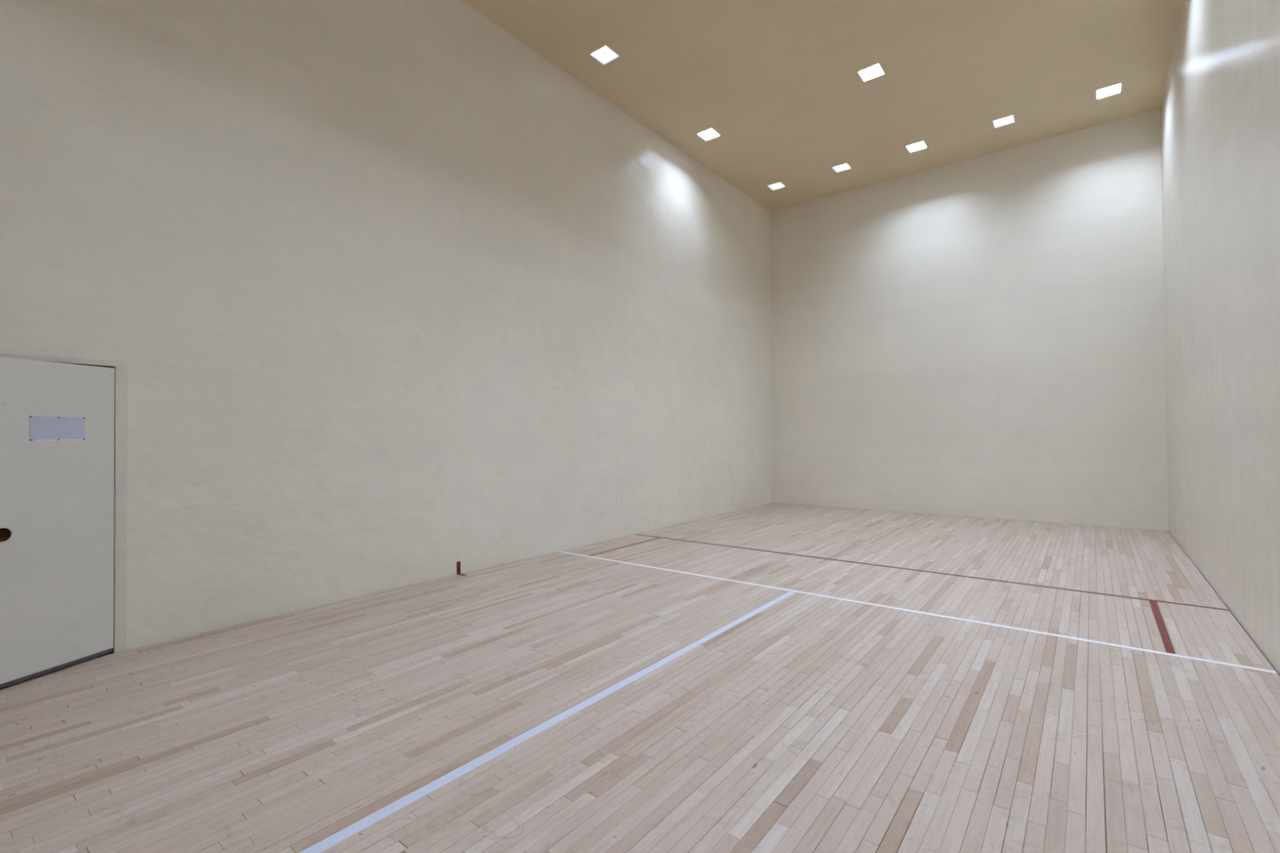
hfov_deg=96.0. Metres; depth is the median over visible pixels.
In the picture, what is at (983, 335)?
wall
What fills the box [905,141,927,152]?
ceiling light
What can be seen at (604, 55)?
ceiling light
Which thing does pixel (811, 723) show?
floor
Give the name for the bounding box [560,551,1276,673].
court line
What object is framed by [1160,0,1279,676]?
wall
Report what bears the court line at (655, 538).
on the floor
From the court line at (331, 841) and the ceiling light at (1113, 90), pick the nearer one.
the court line at (331, 841)
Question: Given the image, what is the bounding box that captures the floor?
[0,502,1279,852]
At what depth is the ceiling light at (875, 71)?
7.58 m
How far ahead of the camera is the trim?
3.94 m
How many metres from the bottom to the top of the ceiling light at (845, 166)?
0.161 m
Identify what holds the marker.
attached to the wall at (390, 295)
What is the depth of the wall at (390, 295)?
5.25 m
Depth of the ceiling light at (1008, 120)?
8.71 m
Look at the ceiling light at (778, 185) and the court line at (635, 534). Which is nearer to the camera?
the court line at (635, 534)
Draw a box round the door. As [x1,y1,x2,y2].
[0,356,114,688]
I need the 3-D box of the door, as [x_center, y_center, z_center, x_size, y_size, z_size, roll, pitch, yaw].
[-3.672,0.560,3.606,0.064,1.922,0.675,-1,-1,13]
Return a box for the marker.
[456,561,466,576]
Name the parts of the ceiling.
panel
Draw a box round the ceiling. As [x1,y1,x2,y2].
[461,0,1182,211]
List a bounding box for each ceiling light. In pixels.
[589,44,620,65]
[696,128,719,141]
[767,182,786,190]
[831,163,852,173]
[857,63,884,82]
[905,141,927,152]
[991,115,1015,128]
[1096,83,1121,99]
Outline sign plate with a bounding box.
[29,416,84,441]
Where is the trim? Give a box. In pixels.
[0,351,127,653]
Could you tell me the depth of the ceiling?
7.44 m
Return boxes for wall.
[0,0,773,653]
[770,108,1168,531]
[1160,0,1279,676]
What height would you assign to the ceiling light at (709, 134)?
0.161 m
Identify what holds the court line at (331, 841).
on the floor
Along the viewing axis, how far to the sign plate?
3.61 m
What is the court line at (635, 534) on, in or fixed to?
on the floor
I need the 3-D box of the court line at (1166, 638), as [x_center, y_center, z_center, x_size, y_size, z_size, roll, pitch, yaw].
[3.898,1.476,4.316,0.049,0.001,1.455,-1,-1,38]
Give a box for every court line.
[299,591,794,852]
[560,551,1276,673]
[587,537,659,555]
[635,533,1229,610]
[1149,600,1175,653]

